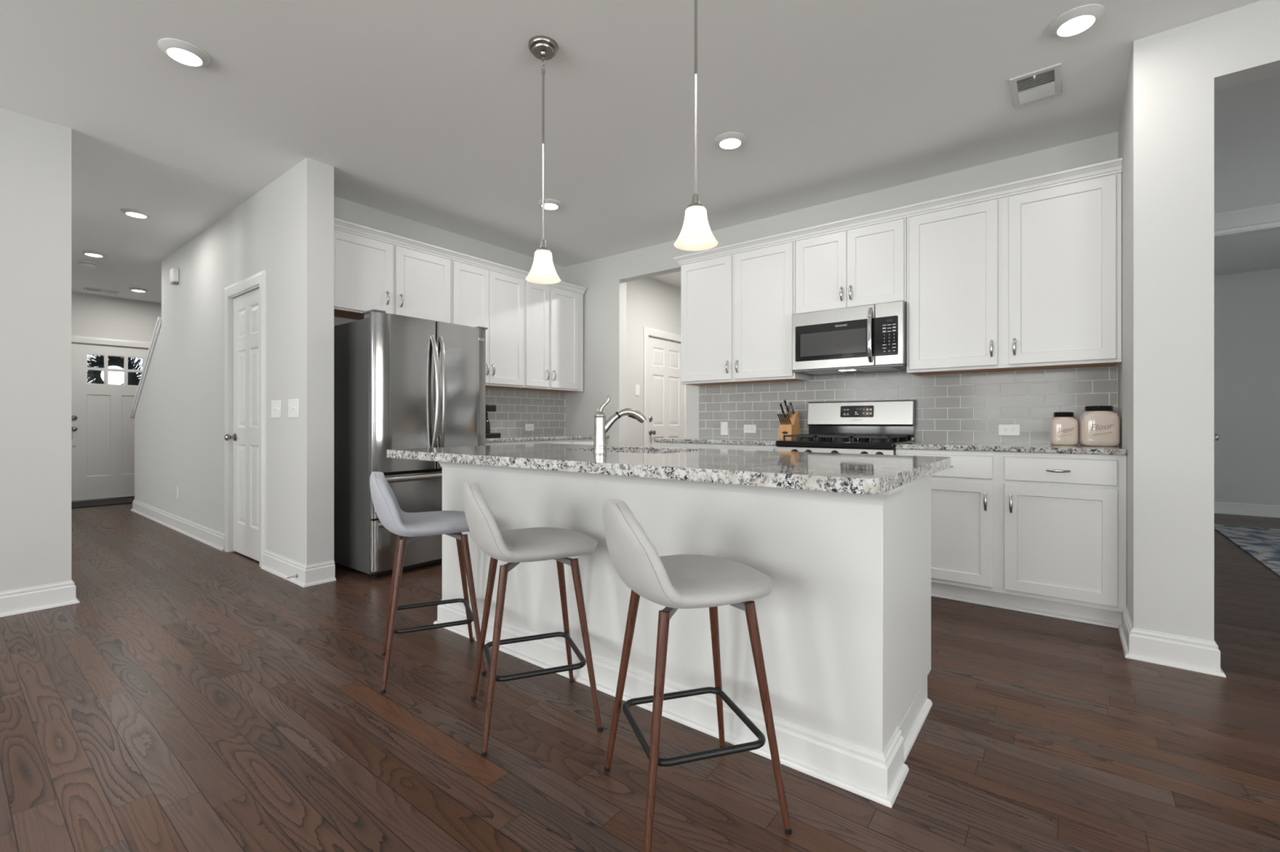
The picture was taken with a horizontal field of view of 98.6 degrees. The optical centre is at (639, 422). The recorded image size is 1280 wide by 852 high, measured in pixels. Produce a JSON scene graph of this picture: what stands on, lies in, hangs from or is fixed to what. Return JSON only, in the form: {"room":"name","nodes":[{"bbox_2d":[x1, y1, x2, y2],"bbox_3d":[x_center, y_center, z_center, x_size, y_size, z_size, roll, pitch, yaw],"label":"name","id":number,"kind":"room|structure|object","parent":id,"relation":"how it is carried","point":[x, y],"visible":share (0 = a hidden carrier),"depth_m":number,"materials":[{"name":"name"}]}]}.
{"room":"kitchen","nodes":[
{"label":"kitchen","id":0,"kind":"room"},
{"bbox_2d":[0,107,71,591],"bbox_3d":[-6.959,-0.327,3.067,5.650,2.743,4.692,0,0,38],"label":"wall","id":1,"kind":"structure","parent":0,"point":[36,154],"depth_m":3.06,"materials":[{"name":"white paint"}]},
{"bbox_2d":[0,580,79,617],"bbox_3d":[-5.004,0.979,1.565,0.780,0.132,4.722,0,0,38],"label":"baseboard","id":2,"kind":"structure","parent":1,"relation":"attached to","point":[19,601],"depth_m":3.07,"materials":[{"name":"white paint"}]},
{"bbox_2d":[71,291,161,342],"bbox_3d":[-7.099,-0.327,7.599,0.140,2.743,2.528,0,0,38],"label":"wall","id":3,"kind":"structure","parent":0,"point":[97,316],"depth_m":7.45,"materials":[{"name":"white paint"}]},
{"bbox_2d":[71,342,148,502],"bbox_3d":[-7.143,0.006,7.467,0.150,2.078,0.966,0,0,38],"label":"door","id":4,"kind":"structure","parent":3,"relation":"in","point":[103,428],"depth_m":7.38,"materials":[{"name":"white paint"}]},
{"bbox_2d":[87,355,142,385],"bbox_3d":[-7.246,-0.660,7.590,0.087,0.833,0.850,0,0,38],"label":"wreath","id":5,"kind":"object","parent":4,"relation":"in","point":[133,378],"visible":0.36,"depth_m":7.55,"materials":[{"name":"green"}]},
{"bbox_2d":[71,335,151,349],"bbox_3d":[-7.157,-0.043,7.478,0.119,2.175,1.120,0,0,38],"label":"door frame","id":6,"kind":"structure","parent":3,"relation":"attached to","point":[75,339],"depth_m":7.42,"materials":[{"name":"white paint"}]},
{"bbox_2d":[134,157,333,564],"bbox_3d":[-4.021,-0.327,5.098,4.911,2.743,0.165,0,0,38],"label":"wall","id":7,"kind":"structure","parent":0,"point":[285,230],"depth_m":3.93,"materials":[{"name":"white paint"}]},
{"bbox_2d":[129,316,161,419],"bbox_3d":[-5.524,-0.573,6.237,1.380,1.067,0.165,0,0,38],"label":"cap","id":8,"kind":"object","parent":7,"relation":"on","point":[158,322],"visible":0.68,"depth_m":6.11,"materials":[{"name":"white paint"}]},
{"bbox_2d":[169,267,178,285],"bbox_3d":[-4.541,-1.423,5.367,0.124,0.152,0.050,0,0,38],"label":"fire alarm","id":9,"kind":"object","parent":7,"relation":"attached to","point":[174,272],"visible":1,"depth_m":5.33,"materials":[{"name":"white plastic"}]},
{"bbox_2d":[170,281,178,285],"bbox_3d":[-4.540,-1.355,5.368,0.100,0.016,0.043,0,0,38],"label":"grille","id":10,"kind":"object","parent":9,"relation":"attached to","point":[175,283],"depth_m":5.35,"materials":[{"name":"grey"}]},
{"bbox_2d":[130,499,224,551],"bbox_3d":[-4.679,0.979,5.560,3.365,0.132,0.145,0,0,38],"label":"baseboard","id":11,"kind":"structure","parent":7,"relation":"attached to","point":[215,539],"depth_m":5.23,"materials":[{"name":"white paint"}]},
{"bbox_2d":[176,486,179,498],"bbox_3d":[-4.506,0.684,5.367,0.070,0.115,0.006,0,0,38],"label":"wall outlet","id":12,"kind":"object","parent":7,"relation":"attached to","point":[177,487],"visible":1,"depth_m":5.36,"materials":[{"name":"white plastic"}]},
{"bbox_2d":[224,288,259,561],"bbox_3d":[-3.032,0.018,4.225,0.685,2.030,0.105,0,0,38],"label":"door","id":13,"kind":"structure","parent":7,"relation":"in","point":[246,308],"depth_m":4.26,"materials":[{"name":"white paint"}]},
{"bbox_2d":[224,270,265,567],"bbox_3d":[-3.011,-0.025,4.259,0.865,2.140,0.119,0,0,38],"label":"door frame","id":14,"kind":"structure","parent":7,"relation":"attached to","point":[257,281],"depth_m":4.43,"materials":[{"name":"white paint"}]},
{"bbox_2d":[271,400,280,417],"bbox_3d":[-2.537,-0.092,3.829,0.166,0.122,0.016,0,0,38],"label":"light switch","id":15,"kind":"object","parent":7,"relation":"attached to","point":[275,405],"visible":1,"depth_m":3.82,"materials":[{"name":"white plastic"}]},
{"bbox_2d":[284,574,297,579],"bbox_3d":[-2.251,0.997,3.547,0.022,0.022,0.076,0,0,38],"label":"door stop","id":16,"kind":"object","parent":7,"relation":"attached to","point":[296,575],"visible":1,"depth_m":3.54,"materials":[{"name":"grey metal"}]},
{"bbox_2d":[288,399,298,417],"bbox_3d":[-2.302,-0.093,3.646,0.166,0.122,0.016,0,0,38],"label":"light switch","id":17,"kind":"object","parent":7,"relation":"attached to","point":[293,404],"visible":1,"depth_m":3.64,"materials":[{"name":"white plastic"}]},
{"bbox_2d":[261,549,336,587],"bbox_3d":[-2.361,0.979,3.787,0.741,0.132,0.195,0,0,38],"label":"baseboard","id":18,"kind":"structure","parent":7,"relation":"attached to","point":[315,574],"depth_m":3.62,"materials":[{"name":"white paint"}]},
{"bbox_2d":[333,195,564,435],"bbox_3d":[-1.668,-0.327,5.025,0.114,2.743,2.610,0,0,38],"label":"wall","id":19,"kind":"structure","parent":0,"point":[344,210],"depth_m":4.72,"materials":[{"name":"white paint"}]},
{"bbox_2d":[333,229,450,323],"bbox_3d":[-1.972,-1.084,4.248,0.357,0.582,0.992,0,0,38],"label":"upper cabinet","id":20,"kind":"object","parent":19,"relation":"attached to","point":[369,274],"visible":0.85,"depth_m":4.12,"materials":[{"name":"white paint"}]},
{"bbox_2d":[333,217,586,294],"bbox_3d":[-1.372,-1.380,4.777,0.046,0.062,2.575,0,0,38],"label":"crown molding","id":21,"kind":"structure","parent":20,"relation":"attached to","point":[339,224],"depth_m":4.42,"materials":[{"name":"white paint"}]},
{"bbox_2d":[450,259,524,389],"bbox_3d":[-1.429,-0.851,4.947,0.357,1.048,0.772,0,0,38],"label":"upper cabinet","id":22,"kind":"object","parent":19,"relation":"attached to","point":[493,300],"visible":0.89,"depth_m":4.90,"materials":[{"name":"white paint"}]},
{"bbox_2d":[485,387,564,435],"bbox_3d":[-1.305,-0.098,5.391,0.009,0.458,1.585,0,0,38],"label":"tile backsplash","id":23,"kind":"structure","parent":19,"relation":"attached to","point":[515,408],"depth_m":5.57,"materials":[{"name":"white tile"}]},
{"bbox_2d":[524,423,533,431],"bbox_3d":[-1.125,0.050,5.609,0.007,0.070,0.115,0,0,38],"label":"wall outlet","id":24,"kind":"object","parent":23,"relation":"attached to","point":[528,427],"visible":1,"depth_m":5.60,"materials":[{"name":"white plastic"}]},
{"bbox_2d":[503,279,582,392],"bbox_3d":[-0.945,-0.851,5.568,0.357,1.048,0.800,0,0,38],"label":"upper cabinet","id":25,"kind":"object","parent":19,"relation":"attached to","point":[553,316],"visible":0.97,"depth_m":5.44,"materials":[{"name":"white paint"}]},
{"bbox_2d":[0,503,1279,851],"bbox_3d":[-0.784,1.085,3.715,15.400,0.080,14.100,0,0,38],"label":"floor","id":26,"kind":"structure","parent":0,"point":[195,696],"depth_m":1.83,"materials":[{"name":"brown wood"}]},
{"bbox_2d":[71,497,134,508],"bbox_3d":[-6.902,1.039,7.185,0.620,0.012,0.860,0,0,38],"label":"doormat","id":27,"kind":"object","parent":26,"relation":"on","point":[125,500],"visible":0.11,"depth_m":7.08,"materials":[{"name":"fabric"}]},
{"bbox_2d":[333,309,488,577],"bbox_3d":[-1.719,0.150,4.161,0.785,1.790,0.905,0,0,38],"label":"refrigerator","id":28,"kind":"object","parent":26,"relation":"on","point":[401,382],"visible":0.79,"depth_m":3.84,"materials":[{"name":"grey metal"}]},
{"bbox_2d":[369,471,486,693],"bbox_3d":[-0.904,0.624,2.374,0.471,0.841,0.413,0,0,-25],"label":"bar stool","id":29,"kind":"object","parent":26,"relation":"on","point":[413,526],"visible":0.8,"depth_m":2.25,"materials":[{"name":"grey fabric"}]},
{"bbox_2d":[462,481,603,757],"bbox_3d":[-0.388,0.624,1.967,0.471,0.841,0.413,0,0,-22],"label":"bar stool","id":30,"kind":"object","parent":26,"relation":"on","point":[514,547],"visible":1,"depth_m":1.86,"materials":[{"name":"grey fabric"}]},
{"bbox_2d":[485,438,606,445],"bbox_3d":[-1.027,0.604,5.214,0.663,0.883,1.517,0,0,38],"label":"base cabinet","id":31,"kind":"object","parent":26,"relation":"on","point":[582,442],"visible":0.02,"depth_m":5.05,"materials":[{"name":"white paint"}]},
{"bbox_2d":[485,434,608,442],"bbox_3d":[-1.034,0.146,5.214,0.637,0.030,1.530,0,0,38],"label":"countertop","id":32,"kind":"structure","parent":31,"relation":"on","point":[562,437],"depth_m":4.96,"materials":[{"name":"stone"}]},
{"bbox_2d":[485,404,500,437],"bbox_3d":[-1.404,-0.014,4.879,0.230,0.290,0.245,0,0,38],"label":"coffee maker","id":33,"kind":"object","parent":32,"relation":"on","point":[489,407],"visible":0.27,"depth_m":4.83,"materials":[{"name":"black plastic"}]},
{"bbox_2d":[433,461,932,808],"bbox_3d":[0.052,0.607,2.490,2.222,0.876,0.804,0,0,38],"label":"kitchen island","id":34,"kind":"object","parent":26,"relation":"on","point":[844,621],"visible":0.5,"depth_m":1.81,"materials":[{"name":"white paint"}]},
{"bbox_2d":[386,443,951,493],"bbox_3d":[-0.024,0.149,2.369,2.252,0.037,1.040,0,0,38],"label":"island countertop","id":35,"kind":"structure","parent":34,"relation":"on","point":[842,473],"depth_m":1.85,"materials":[{"name":"stone"}]},
{"bbox_2d":[592,395,646,452],"bbox_3d":[-0.089,0.004,2.461,0.242,0.253,0.062,0,0,-12],"label":"kitchen faucet","id":36,"kind":"object","parent":35,"relation":"on","point":[602,426],"visible":0.99,"depth_m":2.43,"materials":[{"name":"grey metal"}]},
{"bbox_2d":[602,499,791,851],"bbox_3d":[0.133,0.624,1.523,0.471,0.841,0.413,0,0,-17],"label":"bar stool","id":37,"kind":"object","parent":26,"relation":"on","point":[681,581],"visible":1,"depth_m":1.41,"materials":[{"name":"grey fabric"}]},
{"bbox_2d":[659,442,777,451],"bbox_3d":[0.732,0.604,4.390,1.022,0.883,0.661,0,0,38],"label":"base cabinet","id":38,"kind":"object","parent":26,"relation":"on","point":[726,446],"visible":0.02,"depth_m":4.13,"materials":[{"name":"white paint"}]},
{"bbox_2d":[653,436,782,445],"bbox_3d":[0.720,0.146,4.405,1.060,0.030,0.637,0,0,38],"label":"countertop","id":39,"kind":"structure","parent":38,"relation":"on","point":[732,441],"depth_m":4.23,"materials":[{"name":"stone"}]},
{"bbox_2d":[777,400,800,439],"bbox_3d":[1.153,-0.023,4.260,0.110,0.308,0.189,0,0,42],"label":"knife block","id":40,"kind":"object","parent":39,"relation":"on","point":[790,425],"visible":1,"depth_m":4.22,"materials":[{"name":"brown wood"}]},
{"bbox_2d":[776,400,915,455],"bbox_3d":[1.422,0.443,3.816,0.761,1.204,0.701,0,0,38],"label":"gas range","id":41,"kind":"object","parent":26,"relation":"on","point":[855,427],"visible":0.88,"depth_m":3.90,"materials":[{"name":"grey paint"}]},
{"bbox_2d":[776,439,915,449],"bbox_3d":[1.429,0.145,3.824,0.761,0.041,0.610,0,0,38],"label":"cooktop","id":42,"kind":"object","parent":41,"relation":"in","point":[795,444],"depth_m":3.61,"materials":[{"name":"black metal"}]},
{"bbox_2d":[895,448,1126,628],"bbox_3d":[2.163,0.604,3.276,1.066,0.883,0.661,0,0,38],"label":"base cabinet","id":43,"kind":"object","parent":26,"relation":"on","point":[1042,534],"visible":0.8,"depth_m":2.96,"materials":[{"name":"white paint"}]},
{"bbox_2d":[894,441,1126,455],"bbox_3d":[2.167,0.146,3.279,1.064,0.030,0.637,0,0,38],"label":"countertop","id":44,"kind":"structure","parent":43,"relation":"on","point":[940,446],"depth_m":3.06,"materials":[{"name":"stone"}]},
{"bbox_2d":[1048,412,1078,445],"bbox_3d":[2.452,0.035,3.185,0.125,0.192,0.126,0,0,26],"label":"canister","id":45,"kind":"object","parent":44,"relation":"on","point":[1063,428],"visible":1,"depth_m":3.14,"materials":[{"name":"beige ceramic"}]},
{"bbox_2d":[1079,405,1119,446],"bbox_3d":[2.557,0.019,3.065,0.165,0.224,0.166,0,0,30],"label":"canister","id":46,"kind":"object","parent":44,"relation":"on","point":[1099,425],"visible":1,"depth_m":3.01,"materials":[{"name":"beige ceramic"}]},
{"bbox_2d":[1213,524,1279,576],"bbox_3d":[5.620,1.039,3.508,2.300,0.010,3.600,0,0,38],"label":"area rug","id":47,"kind":"object","parent":26,"relation":"on","point":[1263,544],"visible":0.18,"depth_m":4.78,"materials":[{"name":"blue fabric"}]},
{"bbox_2d":[0,0,1279,303],"bbox_3d":[-0.784,-1.758,3.715,15.400,0.120,14.100,0,0,38],"label":"ceiling","id":48,"kind":"structure","parent":0,"point":[426,112],"depth_m":2.96,"materials":[{"name":"white paint"}]},
{"bbox_2d":[77,260,97,267],"bbox_3d":[-5.854,-1.676,5.830,0.144,0.043,0.143,0,0,38],"label":"smoke detector","id":49,"kind":"object","parent":48,"relation":"attached to","point":[82,263],"visible":1,"depth_m":5.79,"materials":[{"name":"white plastic"}]},
{"bbox_2d":[80,250,106,257],"bbox_3d":[-5.476,-1.686,5.517,0.188,0.026,0.188,0,0,38],"label":"recessed light","id":50,"kind":"object","parent":48,"relation":"in","point":[91,253],"visible":1,"depth_m":5.48,"materials":[{"name":"white plastic"}]},
{"bbox_2d":[82,287,119,294],"bbox_3d":[-6.932,-1.688,7.081,0.150,0.020,0.320,0,0,38],"label":"ceiling vent","id":51,"kind":"object","parent":48,"relation":"in","point":[84,288],"visible":1,"depth_m":7.07,"materials":[{"name":"white metal"}]},
{"bbox_2d":[120,208,151,218],"bbox_3d":[-4.075,-1.686,4.452,0.188,0.026,0.188,0,0,38],"label":"recessed light","id":52,"kind":"object","parent":48,"relation":"in","point":[135,213],"visible":1,"depth_m":4.42,"materials":[{"name":"white plastic"}]},
{"bbox_2d":[128,287,148,292],"bbox_3d":[-6.397,-1.686,7.020,0.188,0.026,0.188,0,0,38],"label":"recessed light","id":53,"kind":"object","parent":48,"relation":"in","point":[137,290],"visible":1,"depth_m":6.97,"materials":[{"name":"white plastic"}]},
{"bbox_2d":[157,38,210,66],"bbox_3d":[-2.089,-1.686,2.526,0.188,0.026,0.188,0,0,38],"label":"recessed light","id":54,"kind":"object","parent":48,"relation":"in","point":[183,52],"visible":1,"depth_m":2.50,"materials":[{"name":"white plastic"}]},
{"bbox_2d":[525,35,560,284],"bbox_3d":[-0.436,-1.171,2.481,0.159,1.056,0.159,0,0,18],"label":"pendant light","id":55,"kind":"object","parent":48,"relation":"hanging from","point":[543,271],"visible":1,"depth_m":2.47,"materials":[{"name":"white glass"}]},
{"bbox_2d":[535,240,551,252],"bbox_3d":[-0.436,-0.795,2.481,0.068,0.054,0.068,0,0,18],"label":"socket","id":56,"kind":"object","parent":55,"relation":"attached to","point":[543,247],"depth_m":2.46,"materials":[{"name":"grey metal"}]},
{"bbox_2d":[537,199,562,209],"bbox_3d":[-0.700,-1.686,4.274,0.188,0.026,0.188,0,0,38],"label":"recessed light","id":57,"kind":"object","parent":48,"relation":"in","point":[549,204],"visible":0.84,"depth_m":4.24,"materials":[{"name":"white plastic"}]},
{"bbox_2d":[673,0,718,251],"bbox_3d":[0.202,-1.171,1.985,0.159,1.056,0.159,0,0,38],"label":"pendant light","id":58,"kind":"object","parent":48,"relation":"hanging from","point":[695,234],"visible":1,"depth_m":1.98,"materials":[{"name":"white glass"}]},
{"bbox_2d":[686,193,705,208],"bbox_3d":[0.202,-0.795,1.985,0.068,0.054,0.068,0,0,38],"label":"socket","id":59,"kind":"object","parent":58,"relation":"attached to","point":[695,204],"depth_m":1.96,"materials":[{"name":"grey metal"}]},
{"bbox_2d":[714,132,746,149],"bbox_3d":[0.543,-1.686,3.311,0.188,0.026,0.188,0,0,38],"label":"recessed light","id":60,"kind":"object","parent":48,"relation":"in","point":[729,140],"visible":1,"depth_m":3.28,"materials":[{"name":"white plastic"}]},
{"bbox_2d":[1008,62,1062,108],"bbox_3d":[1.998,-1.688,2.776,0.205,0.020,0.305,0,0,38],"label":"ceiling vent","id":61,"kind":"object","parent":48,"relation":"in","point":[1044,83],"visible":1,"depth_m":2.76,"materials":[{"name":"white metal"}]},
{"bbox_2d":[1048,4,1104,37],"bbox_3d":[1.843,-1.686,2.327,0.188,0.026,0.188,0,0,38],"label":"recessed light","id":62,"kind":"object","parent":48,"relation":"in","point":[1075,21],"visible":1,"depth_m":2.30,"materials":[{"name":"white plastic"}]},
{"bbox_2d":[1213,203,1279,239],"bbox_3d":[6.050,-1.618,3.547,3.610,0.160,0.210,0,0,38],"label":"crown molding","id":63,"kind":"structure","parent":48,"relation":"attached to","point":[1264,219],"depth_m":4.41,"materials":[{"name":"white paint"}]},
{"bbox_2d":[626,277,680,446],"bbox_3d":[0.308,-0.327,6.769,0.120,2.743,2.339,0,0,38],"label":"wall","id":64,"kind":"structure","parent":0,"point":[651,303],"depth_m":6.29,"materials":[{"name":"white paint"}]},
{"bbox_2d":[635,384,639,395],"bbox_3d":[-0.029,-0.365,6.232,0.008,0.122,0.080,0,0,38],"label":"light switch","id":65,"kind":"object","parent":64,"relation":"attached to","point":[637,387],"visible":1,"depth_m":6.22,"materials":[{"name":"white plastic"}]},
{"bbox_2d":[643,326,686,446],"bbox_3d":[0.307,-0.028,6.737,0.119,2.145,0.980,0,0,38],"label":"door frame","id":66,"kind":"structure","parent":64,"relation":"attached to","point":[648,332],"depth_m":6.37,"materials":[{"name":"white paint"}]},
{"bbox_2d":[648,337,684,447],"bbox_3d":[0.339,0.015,6.712,0.105,2.035,0.790,0,0,38],"label":"door","id":67,"kind":"structure","parent":64,"relation":"in","point":[666,392],"depth_m":6.71,"materials":[{"name":"white paint"}]},
{"bbox_2d":[564,131,1118,445],"bbox_3d":[1.026,-0.327,4.655,4.820,2.743,0.115,0,0,38],"label":"wall","id":68,"kind":"structure","parent":0,"point":[605,279],"depth_m":5.09,"materials":[{"name":"white paint"}]},
{"bbox_2d":[680,241,809,386],"bbox_3d":[0.830,-0.851,4.507,1.017,1.048,0.356,0,0,38],"label":"upper cabinet","id":69,"kind":"object","parent":68,"relation":"attached to","point":[737,309],"visible":1,"depth_m":4.37,"materials":[{"name":"white paint"}]},
{"bbox_2d":[795,217,906,314],"bbox_3d":[1.532,-1.086,3.960,0.760,0.578,0.356,0,0,38],"label":"upper cabinet","id":70,"kind":"object","parent":68,"relation":"attached to","point":[866,265],"visible":0.84,"depth_m":3.82,"materials":[{"name":"white paint"}]},
{"bbox_2d":[791,300,906,375],"bbox_3d":[1.512,-0.580,3.931,0.755,0.432,0.427,0,0,38],"label":"microwave","id":71,"kind":"object","parent":70,"relation":"attached to","point":[870,338],"visible":0.99,"depth_m":3.78,"materials":[{"name":"grey paint"}]},
{"bbox_2d":[673,158,1122,265],"bbox_3d":[1.537,-1.380,3.961,2.896,0.062,0.350,0,0,38],"label":"crown molding","id":72,"kind":"structure","parent":68,"relation":"attached to","point":[1113,166],"depth_m":3.53,"materials":[{"name":"white paint"}]},
{"bbox_2d":[698,366,1117,444],"bbox_3d":[1.657,-0.126,4.085,2.857,0.514,0.009,0,0,38],"label":"tile backsplash","id":73,"kind":"structure","parent":68,"relation":"attached to","point":[969,407],"depth_m":3.75,"materials":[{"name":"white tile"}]},
{"bbox_2d":[720,422,728,435],"bbox_3d":[0.733,0.053,4.792,0.070,0.115,0.008,0,0,38],"label":"light switch","id":74,"kind":"object","parent":73,"relation":"attached to","point":[724,425],"visible":1,"depth_m":4.79,"materials":[{"name":"white plastic"}]},
{"bbox_2d":[743,424,755,433],"bbox_3d":[0.927,0.054,4.643,0.115,0.070,0.007,0,0,38],"label":"wall outlet","id":75,"kind":"object","parent":73,"relation":"attached to","point":[748,428],"visible":1,"depth_m":4.64,"materials":[{"name":"white plastic"}]},
{"bbox_2d":[998,424,1020,435],"bbox_3d":[2.364,0.048,3.524,0.115,0.070,0.007,0,0,38],"label":"wall outlet","id":76,"kind":"object","parent":73,"relation":"attached to","point":[1003,429],"visible":1,"depth_m":3.52,"materials":[{"name":"white plastic"}]},
{"bbox_2d":[1002,427,1008,432],"bbox_3d":[2.347,0.048,3.534,0.031,0.030,0.001,0,0,38],"label":"socket","id":77,"kind":"object","parent":76,"relation":"attached to","point":[1004,429],"depth_m":3.53,"materials":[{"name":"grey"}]},
{"bbox_2d":[1009,427,1015,432],"bbox_3d":[2.378,0.048,3.510,0.031,0.030,0.001,0,0,38],"label":"socket","id":78,"kind":"object","parent":76,"relation":"attached to","point":[1011,429],"depth_m":3.51,"materials":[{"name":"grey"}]},
{"bbox_2d":[906,173,1121,376],"bbox_3d":[2.255,-0.851,3.397,1.068,1.048,0.356,0,0,38],"label":"upper cabinet","id":79,"kind":"object","parent":68,"relation":"attached to","point":[1030,281],"visible":1,"depth_m":3.24,"materials":[{"name":"white paint"}]},
{"bbox_2d":[1118,15,1213,641],"bbox_3d":[2.592,-0.327,2.753,0.251,2.743,0.963,0,0,38],"label":"wall column","id":80,"kind":"structure","parent":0,"point":[1166,129],"depth_m":2.38,"materials":[{"name":"white paint"}]},
{"bbox_2d":[1118,606,1226,677],"bbox_3d":[2.429,0.979,2.544,0.311,0.132,0.493,0,0,38],"label":"baseboard","id":81,"kind":"structure","parent":80,"relation":"attached to","point":[1192,654],"depth_m":2.37,"materials":[{"name":"white paint"}]},
{"bbox_2d":[1213,268,1279,505],"bbox_3d":[7.536,-0.327,5.742,4.360,2.743,0.120,0,0,38],"label":"wall","id":82,"kind":"structure","parent":0,"point":[1246,304],"depth_m":6.21,"materials":[{"name":"white paint"}]},
{"bbox_2d":[1213,501,1279,517],"bbox_3d":[7.458,0.979,5.707,4.040,0.132,0.030,0,0,38],"label":"baseboard","id":83,"kind":"structure","parent":82,"relation":"attached to","point":[1225,508],"depth_m":6.19,"materials":[{"name":"white paint"}]},
{"bbox_2d":[1213,0,1279,92],"bbox_3d":[3.650,-0.327,1.408,3.070,2.743,0.140,0,0,38],"label":"wall","id":84,"kind":"structure","parent":0,"point":[1246,38],"depth_m":2.25,"materials":[{"name":"white paint"}]},
{"bbox_3d":[4.540,-0.327,4.995,0.550,2.743,4.739,0,0,38],"label":"wall","id":85,"kind":"structure","parent":0,"visible":0},
{"bbox_2d":[1213,433,1219,440],"bbox_3d":[4.319,0.018,4.191,0.081,2.030,0.800,0,0,38],"label":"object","id":86,"kind":"structure","parent":85,"relation":"in","point":[1216,437],"depth_m":4.03,"materials":[{"name":"silver metal"}]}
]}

